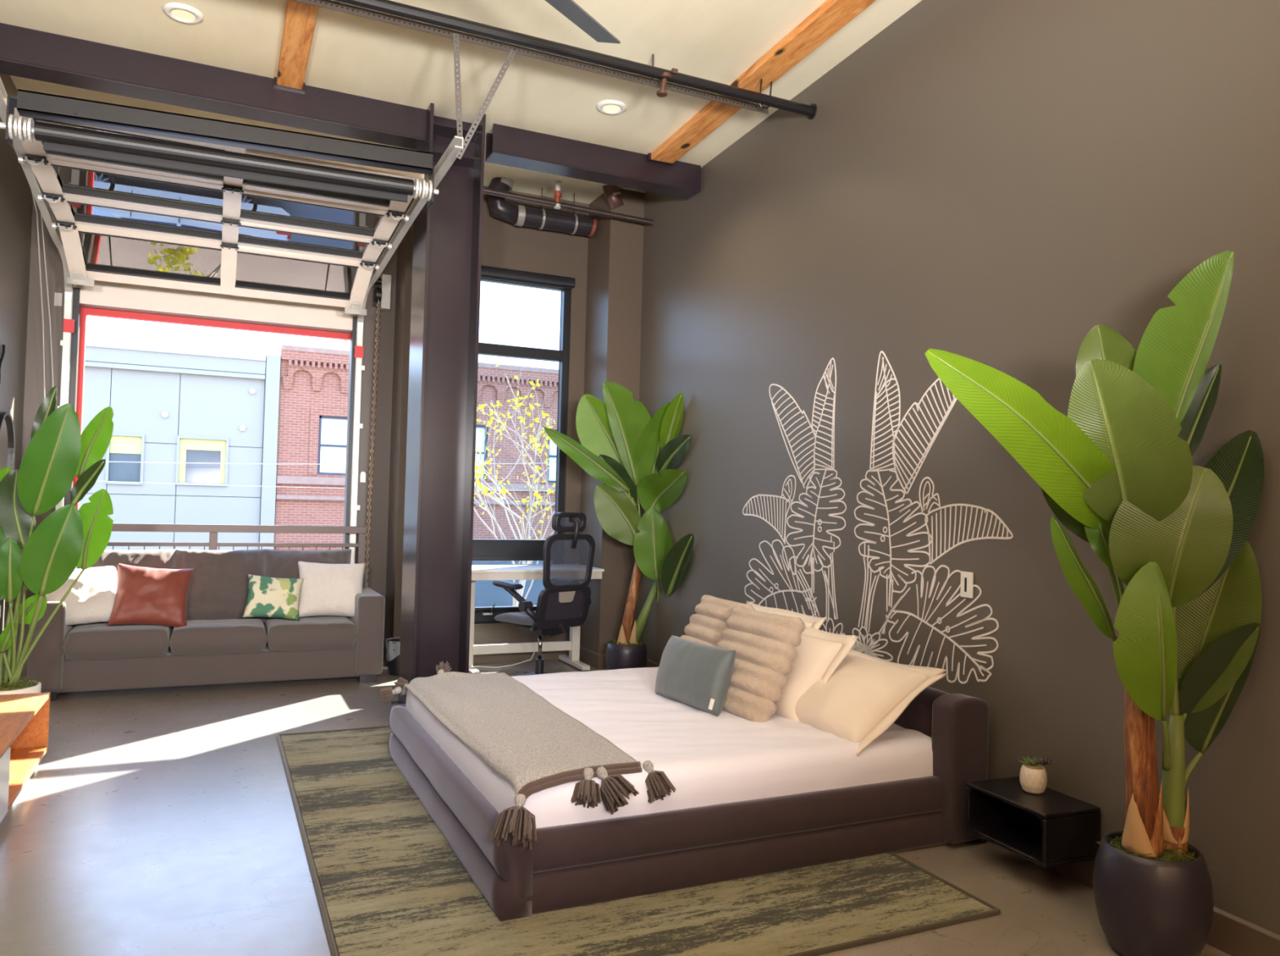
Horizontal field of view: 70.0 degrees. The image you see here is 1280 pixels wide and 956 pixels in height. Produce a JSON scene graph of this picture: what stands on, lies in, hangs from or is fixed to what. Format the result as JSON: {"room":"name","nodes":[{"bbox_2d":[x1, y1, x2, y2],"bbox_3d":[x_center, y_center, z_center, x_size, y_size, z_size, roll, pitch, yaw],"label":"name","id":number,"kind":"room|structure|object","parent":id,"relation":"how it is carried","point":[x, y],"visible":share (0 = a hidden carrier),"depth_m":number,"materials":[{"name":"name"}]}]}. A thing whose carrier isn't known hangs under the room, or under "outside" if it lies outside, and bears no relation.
{"room":"studio apartment","nodes":[
{"label":"studio apartment","id":0,"kind":"room"},
{"bbox_2d":[0,73,32,678],"bbox_3d":[-2.178,-0.674,1.347,0.200,4.150,12.660,2,-2,-25],"label":"wall","id":1,"kind":"structure","parent":0,"point":[15,193],"depth_m":6.42,"materials":[{"name":"brown paint"}]},
{"bbox_2d":[0,344,5,383],"bbox_3d":[-4.250,-0.760,6.078,0.016,0.272,0.133,2,-2,-25],"label":"wall ornament","id":2,"kind":"object","parent":1,"relation":"attached to","point":[2,358],"visible":1,"depth_m":6.09,"materials":[{"name":"black paint"}]},
{"bbox_2d":[0,412,14,599],"bbox_3d":[-4.337,0.190,6.204,0.031,1.279,0.550,2,-2,-25],"label":"arched mirror","id":3,"kind":"object","parent":1,"relation":"attached to","point":[6,427],"visible":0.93,"depth_m":6.29,"materials":[{"name":"black paint"}]},
{"bbox_2d":[0,415,11,470],"bbox_3d":[-4.345,0.190,6.201,0.010,1.243,0.514,2,-2,-25],"label":"mirror glass","id":4,"kind":"object","parent":3,"relation":"attached to","point":[5,420],"depth_m":6.27,"materials":[{"name":"grey mirror"}]},
{"bbox_2d":[14,144,397,676],"bbox_3d":[-3.473,-0.535,7.581,2.715,4.150,0.260,2,-2,-25],"label":"door frame","id":5,"kind":"structure","parent":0,"point":[99,250],"depth_m":7.53,"materials":[{"name":"metal"}]},
{"bbox_2d":[0,77,74,510],"bbox_3d":[-3.583,-0.323,5.342,0.092,3.097,3.704,2,-2,-27],"label":"door track","id":6,"kind":"object","parent":5,"relation":"attached to","point":[45,209],"visible":0.56,"depth_m":6.59,"materials":[{"name":"metal"}]},
{"bbox_2d":[30,187,53,398],"bbox_3d":[-4.152,-1.314,6.281,0.068,1.567,1.058,2,-2,-21],"label":"cable","id":7,"kind":"object","parent":6,"relation":"attached to","point":[30,188],"visible":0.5,"depth_m":6.52,"materials":[{"name":"metal"}]},
{"bbox_2d":[3,97,424,315],"bbox_3d":[-2.673,-1.583,5.936,2.095,0.409,2.440,2,-2,-25],"label":"door","id":8,"kind":"structure","parent":6,"relation":"attached to","point":[60,197],"depth_m":6.01,"materials":[{"name":"beige metal"}]},
{"bbox_2d":[0,95,438,208],"bbox_3d":[-2.020,-1.613,4.601,2.008,0.228,0.120,2,-2,-25],"label":"shaft","id":9,"kind":"object","parent":6,"relation":"attached to","point":[143,151],"visible":0.97,"depth_m":4.53,"materials":[{"name":"black paint"}]},
{"bbox_2d":[17,88,433,174],"bbox_3d":[-1.994,-1.719,4.588,1.886,0.153,0.088,2,-2,-25],"label":"ceiling beam","id":10,"kind":"structure","parent":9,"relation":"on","point":[33,104],"depth_m":4.51,"materials":[{"name":"grey metal"}]},
{"bbox_2d":[53,292,62,306],"bbox_3d":[-4.454,-1.367,6.992,0.050,0.100,0.004,2,-2,-25],"label":"warning label","id":11,"kind":"object","parent":5,"relation":"attached to","point":[58,296],"visible":1,"depth_m":6.99,"materials":[{"name":"white paper"}]},
{"bbox_2d":[63,287,79,506],"bbox_3d":[-4.381,0.020,6.979,0.070,2.960,0.050,2,-2,-25],"label":"trim","id":12,"kind":"structure","parent":5,"relation":"attached to","point":[76,291],"depth_m":6.99,"materials":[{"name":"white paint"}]},
{"bbox_2d":[73,307,351,509],"bbox_3d":[-3.555,0.111,7.676,2.060,2.860,0.060,2,-2,-25],"label":"trim","id":13,"kind":"structure","parent":5,"relation":"attached to","point":[84,311],"depth_m":7.50,"materials":[{"name":"paint"}]},
{"bbox_2d":[72,280,357,330],"bbox_3d":[-3.400,-1.457,7.471,2.120,0.290,0.023,2,-2,-25],"label":"garage door panel","id":14,"kind":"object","parent":5,"relation":"attached to","point":[103,293],"depth_m":7.43,"materials":[{"name":"beige metal"}]},
{"bbox_2d":[344,316,357,549],"bbox_3d":[-2.487,0.093,7.859,0.070,2.960,0.050,2,-2,-25],"label":"trim","id":15,"kind":"structure","parent":5,"relation":"attached to","point":[354,318],"depth_m":7.84,"materials":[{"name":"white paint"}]},
{"bbox_2d":[360,471,365,482],"bbox_3d":[-2.398,-0.009,7.902,0.047,0.092,0.050,2,-2,-25],"label":"label","id":16,"kind":"object","parent":5,"relation":"attached to","point":[362,474],"visible":1,"depth_m":7.89,"materials":[{"name":"paper"}]},
{"bbox_2d":[364,274,391,586],"bbox_3d":[-2.279,-0.401,7.903,0.151,2.732,0.160,2,-2,-25],"label":"chain hoist","id":17,"kind":"object","parent":5,"relation":"attached to","point":[381,299],"visible":0.97,"depth_m":7.88,"materials":[{"name":"metal"}]},
{"bbox_2d":[349,135,463,564],"bbox_3d":[-1.741,-0.242,6.341,0.090,3.084,3.442,2,-2,-25],"label":"door track","id":18,"kind":"object","parent":5,"relation":"attached to","point":[448,157],"visible":0.68,"depth_m":7.71,"materials":[{"name":"metal"}]},
{"bbox_2d":[0,0,922,204],"bbox_3d":[0.192,-2.801,2.372,5.350,0.600,12.860,2,-2,-25],"label":"ceiling","id":19,"kind":"structure","parent":0,"point":[717,41],"depth_m":5.27,"materials":[{"name":"paint"}]},
{"bbox_2d":[162,2,204,23],"bbox_3d":[-2.454,-2.491,4.908,0.200,0.016,0.200,2,-2,-25],"label":"recessed light","id":20,"kind":"object","parent":19,"relation":"in","point":[180,12],"visible":1,"depth_m":4.89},
{"bbox_2d":[0,22,426,151],"bbox_3d":[-2.579,-2.459,5.622,2.550,0.367,0.200,2,-2,-25],"label":"steel beam","id":21,"kind":"structure","parent":19,"relation":"attached to","point":[24,52],"depth_m":5.51,"materials":[{"name":"metal"}]},
{"bbox_2d":[273,0,319,93],"bbox_3d":[-0.513,-2.502,2.048,0.180,0.050,8.030,2,-2,-25],"label":"joist","id":22,"kind":"object","parent":19,"relation":"attached to","point":[300,18],"visible":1,"depth_m":5.13,"materials":[{"name":"wood"}]},
{"bbox_2d":[293,0,768,114],"bbox_3d":[-1.549,-2.389,4.472,5.113,0.198,0.049,2,-2,-25],"label":"ceiling pipe","id":23,"kind":"object","parent":19,"relation":"hanging from","point":[338,6],"visible":0.99,"depth_m":4.88,"materials":[{"name":"metal"}]},
{"bbox_2d":[453,33,462,137],"bbox_3d":[-0.954,-2.047,4.785,0.028,0.496,0.169,1,-2,3],"label":"hanger","id":24,"kind":"object","parent":23,"relation":"hanging from","point":[456,73],"visible":1,"depth_m":4.78,"materials":[{"name":"metal"}]},
{"bbox_2d":[455,49,515,159],"bbox_3d":[-0.819,-1.981,4.847,0.306,0.584,0.016,1,-2,4],"label":"hanger","id":25,"kind":"object","parent":23,"relation":"hanging from","point":[500,73],"visible":1,"depth_m":4.85,"materials":[{"name":"metal"}]},
{"bbox_2d":[486,177,596,237],"bbox_3d":[-0.852,-2.576,7.973,0.992,0.816,0.178,2,-2,-25],"label":"duct","id":26,"kind":"object","parent":19,"relation":"attached to","point":[521,215],"visible":0.79,"depth_m":7.87,"materials":[{"name":"metal"}]},
{"bbox_2d":[544,0,620,44],"bbox_3d":[-0.634,-2.208,2.909,1.970,0.600,1.784,2,-2,-25],"label":"ceiling fan","id":27,"kind":"object","parent":19,"relation":"hanging from","point":[569,9],"visible":1,"depth_m":3.88,"materials":[{"name":"grey metal"}]},
{"bbox_2d":[484,123,701,199],"bbox_3d":[-0.312,-2.375,6.676,1.614,0.360,0.200,2,-2,-25],"label":"steel beam","id":28,"kind":"structure","parent":19,"relation":"attached to","point":[509,146],"depth_m":6.57,"materials":[{"name":"metal"}]},
{"bbox_2d":[595,99,626,114],"bbox_3d":[-0.185,-2.404,5.935,0.200,0.016,0.200,2,-2,-25],"label":"recessed light","id":29,"kind":"object","parent":19,"relation":"in","point":[608,107],"visible":1,"depth_m":5.92,"materials":[{"name":"white plastic"}]},
{"bbox_2d":[602,184,623,208],"bbox_3d":[-0.280,-2.630,7.941,0.293,0.617,0.181,1,-2,12],"label":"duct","id":30,"kind":"object","parent":19,"relation":"attached to","point":[611,193],"visible":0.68,"depth_m":7.87,"materials":[{"name":"metal"}]},
{"bbox_2d":[647,0,875,165],"bbox_3d":[1.725,-2.419,2.964,0.211,0.050,8.230,2,-2,-22],"label":"joist","id":31,"kind":"object","parent":19,"relation":"attached to","point":[832,15],"visible":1,"depth_m":5.24,"materials":[{"name":"wood"}]},
{"bbox_2d":[383,186,589,663],"bbox_3d":[-1.168,-0.453,8.408,2.165,4.150,0.703,2,-2,-25],"label":"wall","id":32,"kind":"structure","parent":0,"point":[504,245],"depth_m":8.02,"materials":[{"name":"brown paint"}]},
{"bbox_2d":[472,650,568,664],"bbox_3d":[-1.310,1.542,7.915,1.633,0.129,0.014,2,-2,-25],"label":"baseboard","id":33,"kind":"structure","parent":32,"relation":"attached to","point":[546,655],"depth_m":8.01,"materials":[{"name":"brown wood"}]},
{"bbox_2d":[471,277,570,622],"bbox_3d":[-1.135,-0.259,8.103,0.992,3.062,0.092,2,-2,-25],"label":"window","id":34,"kind":"structure","parent":32,"relation":"attached to","point":[483,549],"depth_m":8.15,"materials":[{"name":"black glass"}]},
{"bbox_2d":[482,604,495,614],"bbox_3d":[-1.313,1.139,7.930,0.100,0.095,0.056,2,-2,-25],"label":"handle","id":35,"kind":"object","parent":34,"relation":"attached to","point":[483,613],"depth_m":7.92,"materials":[{"name":"metal"}]},
{"bbox_2d":[480,265,575,289],"bbox_3d":[-1.059,-1.779,8.057,1.024,0.110,0.062,2,-2,-25],"label":"roller blind","id":36,"kind":"object","parent":32,"relation":"attached to","point":[486,272],"visible":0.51,"depth_m":8.06,"materials":[{"name":"black fabric"}]},
{"bbox_2d":[579,187,644,653],"bbox_3d":[-0.147,-0.432,8.207,0.582,4.150,0.523,2,-2,-25],"label":"wall","id":37,"kind":"structure","parent":0,"point":[615,246],"depth_m":7.95,"materials":[{"name":"brown paint"}]},
{"bbox_2d":[579,645,599,668],"bbox_3d":[-0.466,1.566,8.019,0.014,0.129,0.537,2,-2,-25],"label":"baseboard","id":38,"kind":"structure","parent":37,"relation":"attached to","point":[589,657],"depth_m":7.96,"materials":[{"name":"brown wood"}]},
{"bbox_2d":[597,653,606,669],"bbox_3d":[-0.212,1.568,7.849,0.331,0.129,0.014,2,-2,-25],"label":"baseboard","id":39,"kind":"structure","parent":37,"relation":"attached to","point":[602,659],"depth_m":7.79,"materials":[{"name":"brown wood"}]},
{"bbox_2d":[0,659,1231,955],"bbox_3d":[0.077,1.635,2.250,5.350,0.300,12.860,2,-2,-25],"label":"floor","id":40,"kind":"structure","parent":0,"point":[153,821],"depth_m":3.67,"materials":[{"name":"concrete"}]},
{"bbox_2d":[0,692,50,822],"bbox_3d":[-2.868,1.270,3.631,0.570,0.355,2.240,2,-2,-25],"label":"media console","id":41,"kind":"object","parent":40,"relation":"on","point":[24,717],"visible":1,"depth_m":4.41,"materials":[{"name":"orange wood"}]},
{"bbox_2d":[0,386,113,694],"bbox_3d":[-3.346,0.473,5.026,0.705,2.001,0.441,1,-2,12],"label":"plant","id":42,"kind":"object","parent":41,"relation":"on","point":[69,537],"visible":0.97,"depth_m":4.99,"materials":[{"name":"green plant"}]},
{"bbox_2d":[26,548,385,701],"bbox_3d":[-3.165,1.038,6.878,2.300,0.983,0.830,2,-2,-25],"label":"sofa","id":43,"kind":"object","parent":40,"relation":"on","point":[217,645],"visible":0.59,"depth_m":6.67,"materials":[{"name":"grey fabric"}]},
{"bbox_2d":[45,565,117,626],"bbox_3d":[-3.901,0.821,6.357,0.328,0.393,0.568,0,-2,43],"label":"throw pillow","id":44,"kind":"object","parent":43,"relation":"on","point":[91,599],"visible":0.59,"depth_m":6.30,"materials":[{"name":"white fabric"}]},
{"bbox_2d":[62,622,173,660],"bbox_3d":[-3.702,1.145,6.521,0.640,0.219,0.640,2,-2,-25],"label":"seat cushion","id":45,"kind":"object","parent":43,"relation":"on","point":[98,641],"depth_m":6.27,"materials":[{"name":"grey fabric"}]},
{"bbox_2d":[73,548,178,626],"bbox_3d":[-3.792,0.809,6.742,0.665,0.566,0.406,2,-2,-25],"label":"cushion","id":46,"kind":"object","parent":43,"relation":"on","point":[153,558],"depth_m":6.72,"materials":[{"name":"grey fabric"}]},
{"bbox_2d":[106,562,194,626],"bbox_3d":[-3.467,0.839,6.491,0.524,0.464,0.269,2,-2,-25],"label":"throw pillow","id":47,"kind":"object","parent":43,"relation":"on","point":[144,595],"visible":1,"depth_m":6.43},
{"bbox_2d":[168,618,266,655],"bbox_3d":[-3.128,1.169,6.788,0.640,0.218,0.640,2,-2,-25],"label":"seat cushion","id":48,"kind":"object","parent":43,"relation":"on","point":[200,637],"depth_m":6.54,"materials":[{"name":"grey fabric"}]},
{"bbox_2d":[175,548,268,622],"bbox_3d":[-3.222,0.832,7.019,0.665,0.566,0.383,2,-2,-25],"label":"cushion","id":49,"kind":"object","parent":43,"relation":"on","point":[218,589],"depth_m":6.89,"materials":[{"name":"grey fabric"}]},
{"bbox_2d":[242,573,304,621],"bbox_3d":[-2.753,0.898,6.864,0.411,0.345,0.206,2,-2,-17],"label":"throw pillow","id":50,"kind":"object","parent":43,"relation":"on","point":[268,597],"visible":1,"depth_m":6.81,"materials":[{"name":"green fabric"}]},
{"bbox_2d":[263,548,351,622],"bbox_3d":[-2.647,0.854,7.284,0.665,0.566,0.382,2,-2,-25],"label":"cushion","id":51,"kind":"object","parent":43,"relation":"on","point":[277,563],"depth_m":7.16,"materials":[{"name":"grey fabric"}]},
{"bbox_2d":[263,615,358,651],"bbox_3d":[-2.554,1.189,7.055,0.640,0.220,0.640,2,-2,-25],"label":"seat cushion","id":52,"kind":"object","parent":43,"relation":"on","point":[316,633],"depth_m":6.81,"materials":[{"name":"grey fabric"}]},
{"bbox_2d":[297,560,366,617],"bbox_3d":[-2.410,0.872,7.135,0.538,0.442,0.290,2,-2,-25],"label":"throw pillow","id":53,"kind":"object","parent":43,"relation":"on","point":[326,588],"visible":0.91,"depth_m":7.04,"materials":[{"name":"beige fabric"}]},
{"bbox_2d":[106,523,366,571],"bbox_3d":[-3.334,0.955,7.291,2.187,1.163,0.060,2,-2,-25],"label":"guard railing","id":54,"kind":"object","parent":40,"relation":"on","point":[213,529],"visible":0.34,"depth_m":7.35,"materials":[{"name":"metal"}]},
{"bbox_2d":[385,636,399,675],"bbox_3d":[-1.927,1.437,7.353,0.244,0.275,0.242,2,-2,-25],"label":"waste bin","id":55,"kind":"object","parent":40,"relation":"on","point":[392,644],"visible":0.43,"depth_m":7.26,"materials":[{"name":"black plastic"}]},
{"bbox_2d":[391,102,485,704],"bbox_3d":[-1.342,-0.444,6.172,0.447,4.000,0.530,2,-2,-25],"label":"steel column","id":56,"kind":"structure","parent":40,"relation":"on","point":[446,286],"depth_m":6.13,"materials":[{"name":"metal"}]},
{"bbox_2d":[468,564,604,674],"bbox_3d":[-0.985,1.176,7.697,1.200,0.855,0.620,2,-2,-25],"label":"desk","id":57,"kind":"object","parent":40,"relation":"on","point":[479,571],"visible":0.5,"depth_m":7.60,"materials":[{"name":"white laminate"}]},
{"bbox_2d":[492,511,595,676],"bbox_3d":[-0.721,0.923,6.911,0.717,1.339,0.665,0,-2,44],"label":"office chair","id":58,"kind":"object","parent":40,"relation":"on","point":[565,601],"visible":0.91,"depth_m":6.73,"materials":[{"name":"black plastic"}]},
{"bbox_2d":[543,381,693,670],"bbox_3d":[-0.071,0.420,7.332,1.338,2.402,0.614,1,-2,26],"label":"banana plant","id":59,"kind":"object","parent":40,"relation":"on","point":[622,447],"visible":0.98,"depth_m":7.37,"materials":[{"name":"green plant"}]},
{"bbox_2d":[276,725,1000,955],"bbox_3d":[-0.421,1.521,4.287,2.203,0.018,3.348,2,-2,-25],"label":"area rug","id":60,"kind":"object","parent":40,"relation":"on","point":[392,883],"visible":0.54,"depth_m":3.25,"materials":[{"name":"carpet"}]},
{"bbox_2d":[387,666,988,921],"bbox_3d":[0.045,1.234,4.503,2.158,0.625,2.280,2,-2,-25],"label":"platform bed","id":61,"kind":"object","parent":60,"relation":"on","point":[749,798],"visible":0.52,"depth_m":3.64,"materials":[{"name":"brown fabric"}]},
{"bbox_2d":[379,661,675,850],"bbox_3d":[-0.631,1.149,4.134,0.743,0.270,2.300,2,-2,-25],"label":"throw blanket","id":62,"kind":"object","parent":61,"relation":"on","point":[523,738],"visible":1,"depth_m":3.63,"materials":[{"name":"grey fabric"}]},
{"bbox_2d":[654,634,735,716],"bbox_3d":[0.267,0.973,4.544,0.204,0.306,0.560,2,-2,-31],"label":"lumbar pillow","id":63,"kind":"object","parent":61,"relation":"on","point":[697,675],"visible":1,"depth_m":4.41,"materials":[{"name":"grey fabric"}]},
{"bbox_2d":[680,594,755,646],"bbox_3d":[0.381,0.915,5.039,0.346,0.494,0.543,2,-2,-25],"label":"plush pillow","id":64,"kind":"object","parent":61,"relation":"on","point":[706,626],"visible":0.41,"depth_m":4.99,"materials":[{"name":"beige fabric"}]},
{"bbox_2d":[715,605,804,721],"bbox_3d":[0.534,0.902,4.449,0.326,0.503,0.542,2,-2,-25],"label":"plush pillow","id":65,"kind":"object","parent":61,"relation":"on","point":[763,643],"visible":0.88,"depth_m":4.27,"materials":[{"name":"beige fabric"}]},
{"bbox_2d":[753,607,774,613],"bbox_3d":[0.444,0.958,5.288,0.339,0.470,0.740,2,-2,-25],"label":"sham pillow","id":66,"kind":"object","parent":61,"relation":"on","point":[755,608],"visible":0.02,"depth_m":5.09,"materials":[{"name":"beige fabric"}]},
{"bbox_2d":[746,600,826,629],"bbox_3d":[0.624,0.959,5.085,0.434,0.457,0.790,2,-2,-25],"label":"sham pillow","id":67,"kind":"object","parent":61,"relation":"on","point":[815,622],"visible":0.03,"depth_m":5.00,"materials":[{"name":"beige fabric"}]},
{"bbox_2d":[773,626,857,723],"bbox_3d":[0.704,0.965,4.527,0.353,0.457,0.736,2,-2,-25],"label":"sham pillow","id":68,"kind":"object","parent":61,"relation":"on","point":[820,653],"visible":0.34,"depth_m":4.29,"materials":[{"name":"beige fabric"}]},
{"bbox_2d":[795,649,947,755],"bbox_3d":[0.920,1.007,4.274,0.511,0.341,0.870,2,-2,-28],"label":"sham pillow","id":69,"kind":"object","parent":61,"relation":"on","point":[865,695],"visible":0.73,"depth_m":4.03,"materials":[{"name":"beige fabric"}]},
{"bbox_2d":[924,250,1264,955],"bbox_3d":[1.374,0.400,2.756,1.194,2.264,0.467,2,-2,-33],"label":"banana plant","id":70,"kind":"object","parent":40,"relation":"on","point":[1117,472],"visible":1,"depth_m":2.87,"materials":[{"name":"green plant"}]},
{"bbox_2d":[633,0,1279,934],"bbox_3d":[2.131,-0.519,2.945,0.200,4.150,12.320,2,-2,-22],"label":"wall","id":71,"kind":"structure","parent":0,"point":[994,184],"depth_m":4.14,"materials":[{"name":"paint"}]},
{"bbox_2d":[483,179,653,225],"bbox_3d":[-0.801,-2.328,7.475,1.970,0.246,0.068,2,-2,-22],"label":"pipe","id":72,"kind":"object","parent":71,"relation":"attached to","point":[557,204],"visible":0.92,"depth_m":7.51,"materials":[{"name":"metal"}]},
{"bbox_2d":[333,0,817,119],"bbox_3d":[-1.756,-2.324,4.221,6.186,0.233,0.090,2,-2,-25],"label":"pipe","id":73,"kind":"object","parent":71,"relation":"attached to","point":[388,6],"visible":1,"depth_m":4.87,"materials":[{"name":"black metal"}]},
{"bbox_2d":[742,350,1013,683],"bbox_3d":[1.148,0.167,5.043,0.001,1.722,2.426,2,-2,-22],"label":"wall mural","id":74,"kind":"object","parent":71,"relation":"attached to","point":[864,648],"visible":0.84,"depth_m":4.76,"materials":[{"name":"white paint"}]},
{"bbox_2d":[645,657,1279,955],"bbox_3d":[2.099,1.481,2.553,0.014,0.129,11.680,2,-2,-22],"label":"baseboard","id":75,"kind":"structure","parent":71,"relation":"attached to","point":[1233,935],"depth_m":2.97,"materials":[{"name":"brown wood"}]},
{"bbox_2d":[960,571,973,598],"bbox_3d":[1.486,0.485,4.154,0.014,0.116,0.072,2,-2,-22],"label":"light switch","id":76,"kind":"object","parent":71,"relation":"attached to","point":[966,578],"visible":1,"depth_m":4.14,"materials":[{"name":"white plastic"}]},
{"bbox_2d":[965,776,1100,867],"bbox_3d":[1.537,1.342,3.595,0.278,0.195,0.415,2,-2,-22],"label":"nightstand","id":77,"kind":"object","parent":71,"relation":"attached to","point":[1051,828],"visible":0.88,"depth_m":3.52,"materials":[{"name":"black paint"}]},
{"bbox_2d":[1016,755,1053,794],"bbox_3d":[1.577,1.175,3.624,0.116,0.143,0.129,2,-2,-25],"label":"potted succulent","id":78,"kind":"object","parent":77,"relation":"on","point":[1033,776],"visible":1,"depth_m":3.60,"materials":[{"name":"white ceramic"}]},
{"bbox_2d":[1019,764,1047,794],"bbox_3d":[1.564,1.198,3.632,0.100,0.098,0.103,2,-2,-25],"label":"pot","id":79,"kind":"object","parent":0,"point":[1033,777],"depth_m":3.60,"materials":[{"name":"white ceramic"}]},
{"label":"outside","id":80,"kind":"structure","parent":0,"visible":0},
{"bbox_2d":[96,480,524,490],"bbox_3d":[-7.197,0.083,23.123,26.498,0.411,0.016,2,-2,-25],"label":"utility wire","id":81,"kind":"object","parent":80,"point":[96,481],"visible":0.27,"depth_m":21.88,"materials":[{"name":"metal"}]},
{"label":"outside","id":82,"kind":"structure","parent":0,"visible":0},
{"bbox_2d":[105,461,549,464],"bbox_3d":[-7.197,-0.596,23.133,26.478,1.066,0.016,2,-2,-25],"label":"utility wire","id":83,"kind":"object","parent":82,"point":[105,461],"visible":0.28,"depth_m":22.03,"materials":[{"name":"metal"}]},
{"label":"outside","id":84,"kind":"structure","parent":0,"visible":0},
{"bbox_3d":[-4.063,4.935,10.111,19.476,0.326,4.476,2,-2,-25],"label":"pavement","id":85,"kind":"object","parent":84,"visible":0},
{"bbox_2d":[343,339,555,605],"bbox_3d":[-2.151,1.584,12.671,3.101,6.872,5.627,1,-2,7],"label":"street tree","id":86,"kind":"object","parent":85,"relation":"on","point":[515,602],"visible":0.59,"depth_m":12.93,"materials":[{"name":"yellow plant"}]},
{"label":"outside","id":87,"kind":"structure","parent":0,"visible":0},
{"bbox_3d":[-11.537,5.191,24.388,80.000,0.420,2.900,2,-2,-25],"label":"pavement","id":88,"kind":"object","parent":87,"visible":0},
{"bbox_2d":[75,337,280,568],"bbox_3d":[-18.885,0.468,25.863,15.593,8.961,6.160,2,-2,-25],"label":"building","id":89,"kind":"structure","parent":88,"relation":"on","point":[183,405],"depth_m":25.54,"materials":[{"name":"paint"}]},
{"bbox_2d":[109,435,142,453],"bbox_3d":[-14.052,-0.906,24.968,0.757,0.474,0.020,2,-2,-25],"label":"blind","id":90,"kind":"object","parent":89,"relation":"hanging from","point":[122,444],"depth_m":24.96,"materials":[{"name":"yellow fabric"}]},
{"bbox_2d":[177,438,226,483],"bbox_3d":[-12.338,-0.474,25.759,1.182,1.232,0.020,2,-2,-25],"label":"window","id":91,"kind":"structure","parent":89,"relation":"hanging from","point":[189,450],"depth_m":25.76,"materials":[{"name":"glass"}]},
{"bbox_2d":[273,344,558,606],"bbox_3d":[-0.493,1.045,31.375,22.387,9.061,0.670,2,-2,-25],"label":"brick building","id":92,"kind":"structure","parent":88,"relation":"on","point":[313,389],"depth_m":27.36,"materials":[{"name":"red brick"}]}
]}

